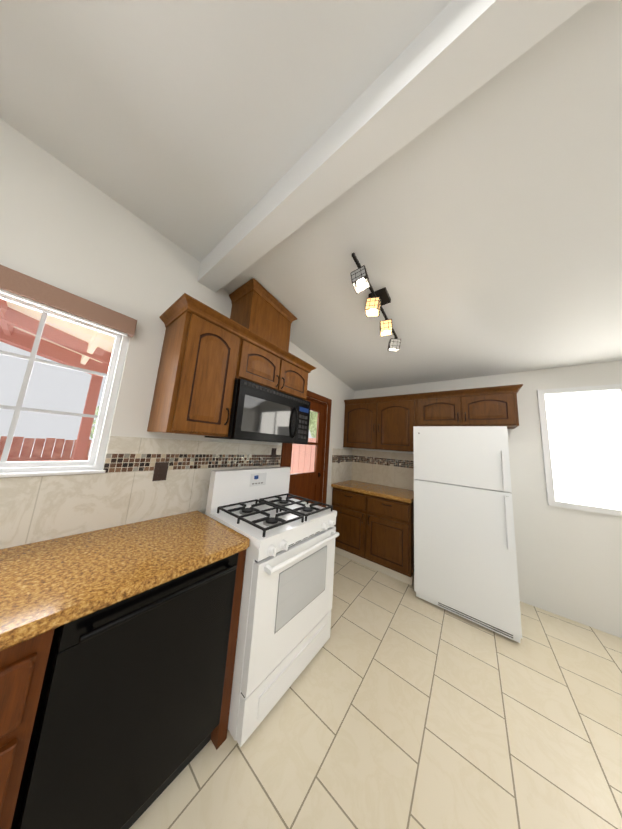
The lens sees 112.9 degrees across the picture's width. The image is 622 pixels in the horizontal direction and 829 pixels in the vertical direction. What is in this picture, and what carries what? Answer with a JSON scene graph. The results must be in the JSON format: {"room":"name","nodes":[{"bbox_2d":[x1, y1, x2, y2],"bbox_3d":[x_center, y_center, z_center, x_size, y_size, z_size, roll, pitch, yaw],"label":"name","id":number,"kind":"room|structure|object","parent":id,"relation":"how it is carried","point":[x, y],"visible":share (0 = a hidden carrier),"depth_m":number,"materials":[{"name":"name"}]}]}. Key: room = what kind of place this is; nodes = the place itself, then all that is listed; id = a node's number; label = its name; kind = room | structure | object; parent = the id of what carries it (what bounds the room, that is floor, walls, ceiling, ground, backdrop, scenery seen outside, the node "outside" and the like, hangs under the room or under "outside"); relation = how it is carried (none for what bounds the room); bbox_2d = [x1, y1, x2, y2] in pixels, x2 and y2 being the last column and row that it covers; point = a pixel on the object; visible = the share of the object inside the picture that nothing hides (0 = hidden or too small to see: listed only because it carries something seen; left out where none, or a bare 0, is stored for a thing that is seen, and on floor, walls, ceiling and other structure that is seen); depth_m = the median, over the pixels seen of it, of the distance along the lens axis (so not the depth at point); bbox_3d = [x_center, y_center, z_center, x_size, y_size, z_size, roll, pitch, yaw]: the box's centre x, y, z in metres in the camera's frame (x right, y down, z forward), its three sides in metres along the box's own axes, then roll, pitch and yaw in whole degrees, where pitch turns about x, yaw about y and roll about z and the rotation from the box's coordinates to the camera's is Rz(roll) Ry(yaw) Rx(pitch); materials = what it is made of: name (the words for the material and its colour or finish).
{"room":"kitchen","nodes":[
{"label":"kitchen","id":0,"kind":"room"},
{"bbox_2d":[0,119,354,508],"bbox_3d":[-1.041,0.096,1.387,0.150,2.950,5.875,-3,-11,37],"label":"wall","id":1,"kind":"structure","parent":0,"point":[65,227],"depth_m":1.18,"materials":[{"name":"white paint"}]},
{"bbox_2d":[0,469,105,477],"bbox_3d":[-1.504,0.214,0.650,0.041,0.016,1.233,-3,-11,37],"label":"window sill","id":2,"kind":"structure","parent":1,"relation":"attached to","point":[30,474],"depth_m":0.97,"materials":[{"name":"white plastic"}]},
{"bbox_2d":[0,293,129,472],"bbox_3d":[-1.537,-0.194,0.758,0.150,0.840,1.213,-3,-11,37],"label":"window","id":3,"kind":"structure","parent":1,"relation":"in","point":[104,417],"depth_m":1.07,"materials":[{"name":"white plastic"}]},
{"bbox_2d":[0,264,136,337],"bbox_3d":[-1.427,-0.604,0.755,0.056,0.110,1.225,-3,-11,37],"label":"shade valance","id":4,"kind":"object","parent":1,"relation":"attached to","point":[22,286],"visible":1,"depth_m":1.00,"materials":[{"name":"fabric"}]},
{"bbox_2d":[0,436,352,548],"bbox_3d":[-0.804,0.469,1.543,0.008,0.532,4.924,-3,-11,37],"label":"wall tiles","id":5,"kind":"structure","parent":1,"relation":"attached to","point":[124,489],"depth_m":1.20,"materials":[{"name":"tile"}]},
{"bbox_2d":[152,462,168,480],"bbox_3d":[-0.965,0.365,1.325,0.009,0.115,0.072,-3,-11,37],"label":"electrical outlet","id":6,"kind":"object","parent":5,"relation":"attached to","point":[160,471],"visible":1,"depth_m":1.32,"materials":[{"name":"brown plastic"}]},
{"bbox_2d":[271,448,276,456],"bbox_3d":[-0.376,0.388,2.090,0.011,0.090,0.060,-3,-11,37],"label":"outlet","id":7,"kind":"object","parent":5,"relation":"attached to","point":[273,453],"visible":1,"depth_m":2.08,"materials":[{"name":"brown"}]},
{"bbox_2d":[147,293,315,436],"bbox_3d":[-0.498,-0.186,1.660,0.394,0.755,1.220,-3,-11,37],"label":"upper cabinet","id":8,"kind":"object","parent":1,"relation":"attached to","point":[209,356],"visible":1,"depth_m":1.27,"materials":[{"name":"brown wood"}]},
{"bbox_2d":[205,379,310,443],"bbox_3d":[-0.385,0.025,1.754,0.440,0.406,0.770,-3,-11,37],"label":"microwave","id":9,"kind":"object","parent":8,"relation":"attached to","point":[262,413],"visible":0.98,"depth_m":1.54,"materials":[{"name":"black metal"}]},
{"bbox_2d":[229,278,296,351],"bbox_3d":[-0.431,-0.769,1.831,0.336,0.454,0.511,-3,-11,37],"label":"duct","id":10,"kind":"object","parent":8,"relation":"on","point":[258,308],"visible":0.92,"depth_m":1.70,"materials":[{"name":"brown wood"}]},
{"bbox_2d":[286,399,324,505],"bbox_3d":[-0.094,0.798,2.522,0.068,2.002,0.723,-3,-11,37],"label":"door leaf","id":11,"kind":"structure","parent":1,"relation":"in","point":[306,485],"depth_m":2.68,"materials":[{"name":"brown wood"}]},
{"bbox_2d":[280,390,331,507],"bbox_3d":[-0.111,0.757,2.543,0.168,2.110,0.915,-3,-11,37],"label":"door frame","id":12,"kind":"structure","parent":1,"relation":"attached to","point":[323,400],"depth_m":2.81,"materials":[{"name":"brown wood"}]},
{"bbox_2d":[0,0,621,390],"bbox_3d":[0.401,-1.153,0.422,3.400,0.454,5.725,-3,-11,37],"label":"ceiling","id":13,"kind":"structure","parent":0,"point":[448,173],"depth_m":0.90,"materials":[{"name":"white paint"}]},
{"bbox_2d":[350,253,400,351],"bbox_3d":[0.528,-0.784,1.592,0.145,0.276,0.951,-3,-11,37],"label":"track light","id":14,"kind":"object","parent":13,"relation":"hanging from","point":[376,300],"visible":1,"depth_m":1.51,"materials":[{"name":"metal"},{"name":"glass"}]},
{"bbox_2d":[129,553,621,828],"bbox_3d":[0.217,1.524,0.024,3.700,0.100,6.025,-3,-11,37],"label":"floor","id":15,"kind":"structure","parent":0,"point":[400,704],"depth_m":1.06,"materials":[{"name":"tile"}]},
{"bbox_2d":[0,629,53,828],"bbox_3d":[-1.363,0.962,0.273,0.609,0.870,1.156,-3,-11,37],"label":"base cabinet","id":16,"kind":"object","parent":15,"relation":"on","point":[23,668],"depth_m":0.55,"materials":[{"name":"brown wood"}]},
{"bbox_2d":[0,510,249,650],"bbox_3d":[-1.312,0.512,0.346,0.640,0.042,2.454,-3,-11,37],"label":"countertop","id":17,"kind":"structure","parent":16,"relation":"on","point":[48,585],"depth_m":0.81,"materials":[{"name":"stone"}]},
{"bbox_2d":[11,553,238,828],"bbox_3d":[-0.800,1.102,0.950,0.631,0.868,0.595,-3,-11,37],"label":"dishwasher","id":18,"kind":"object","parent":15,"relation":"on","point":[127,719],"visible":0.88,"depth_m":0.72,"materials":[{"name":"black metal"}]},
{"bbox_2d":[211,550,245,749],"bbox_3d":[-0.824,1.102,0.967,0.609,0.870,0.705,-3,-11,37],"label":"panel","id":19,"kind":"object","parent":15,"relation":"on","point":[219,734],"depth_m":1.03,"materials":[{"name":"brown wood"}]},
{"bbox_2d":[205,467,338,747],"bbox_3d":[-0.269,1.050,1.499,0.688,1.205,0.775,-3,-11,37],"label":"stove","id":20,"kind":"object","parent":15,"relation":"on","point":[284,630],"visible":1,"depth_m":1.25,"materials":[{"name":"white metal"}]},
{"bbox_2d":[332,487,413,585],"bbox_3d":[0.852,1.487,2.784,1.030,0.870,0.639,-3,-11,37],"label":"base cabinet","id":21,"kind":"object","parent":15,"relation":"on","point":[376,533],"visible":0.88,"depth_m":2.48,"materials":[{"name":"wood"},{"name":"granite"}]},
{"bbox_2d":[331,480,413,502],"bbox_3d":[0.892,1.036,2.853,1.042,0.042,0.630,-3,-11,37],"label":"countertop","id":22,"kind":"structure","parent":21,"relation":"on","point":[397,494],"depth_m":2.72,"materials":[{"name":"stone"}]},
{"bbox_2d":[413,426,521,643],"bbox_3d":[1.591,1.021,2.205,0.760,1.720,0.757,-3,-11,37],"label":"fridge","id":23,"kind":"object","parent":15,"relation":"on","point":[465,562],"visible":1,"depth_m":1.90,"materials":[{"name":"white metal"}]},
{"bbox_2d":[352,360,621,637],"bbox_3d":[2.160,0.480,2.493,3.550,2.950,0.150,-3,-11,37],"label":"wall","id":24,"kind":"structure","parent":0,"point":[569,563],"depth_m":2.06,"materials":[{"name":"white paint"}]},
{"bbox_2d":[343,393,418,451],"bbox_3d":[1.056,0.148,3.095,1.088,0.752,0.348,-3,-11,37],"label":"upper cabinet","id":25,"kind":"object","parent":24,"relation":"attached to","point":[385,423],"depth_m":2.91,"materials":[{"name":"brown wood"}]},
{"bbox_2d":[351,450,413,490],"bbox_3d":[1.118,0.836,3.129,1.082,0.532,0.008,-3,-11,37],"label":"wall tiles","id":26,"kind":"structure","parent":24,"relation":"attached to","point":[392,469],"depth_m":3.13,"materials":[{"name":"tile"}]},
{"bbox_2d":[419,384,518,428],"bbox_3d":[1.845,-0.053,2.522,0.935,0.417,0.348,-3,-11,37],"label":"upper cabinet","id":27,"kind":"object","parent":24,"relation":"attached to","point":[497,405],"depth_m":2.33,"materials":[{"name":"brown wood"}]},
{"bbox_2d":[537,384,621,515],"bbox_3d":[2.886,0.306,1.847,1.100,1.200,0.028,-3,-11,37],"label":"window","id":28,"kind":"structure","parent":24,"relation":"in","point":[581,432],"depth_m":2.02,"materials":[{"name":"white glass"}]},
{"label":"outside","id":29,"kind":"structure","parent":0,"visible":0},
{"bbox_2d":[19,443,90,460],"bbox_3d":[-13.245,2.193,10.014,29.850,0.200,60.000,-3,-11,37],"label":"ground","id":30,"kind":"structure","parent":29,"point":[52,451],"depth_m":13.24,"materials":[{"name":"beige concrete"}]},
{"bbox_2d":[0,299,114,460],"bbox_3d":[-2.282,-0.546,2.175,2.710,4.381,8.700,-3,-11,37],"label":"patio","id":31,"kind":"structure","parent":30,"relation":"on","point":[8,308],"depth_m":2.31,"materials":[{"name":"red wood"}]},
{"bbox_2d":[0,436,315,473],"bbox_3d":[-4.998,0.894,3.867,8.500,1.670,18.000,-3,-11,37],"label":"fence","id":32,"kind":"object","parent":30,"relation":"on","point":[307,457],"depth_m":6.16,"materials":[{"name":"brown wood"}]},
{"bbox_2d":[90,406,317,437],"bbox_3d":[-2.539,0.544,7.718,8.754,3.825,2.687,7,-9,-20],"label":"tree","id":33,"kind":"object","parent":30,"relation":"on","point":[313,416],"depth_m":8.10,"materials":[{"name":"green plant"}]}
]}

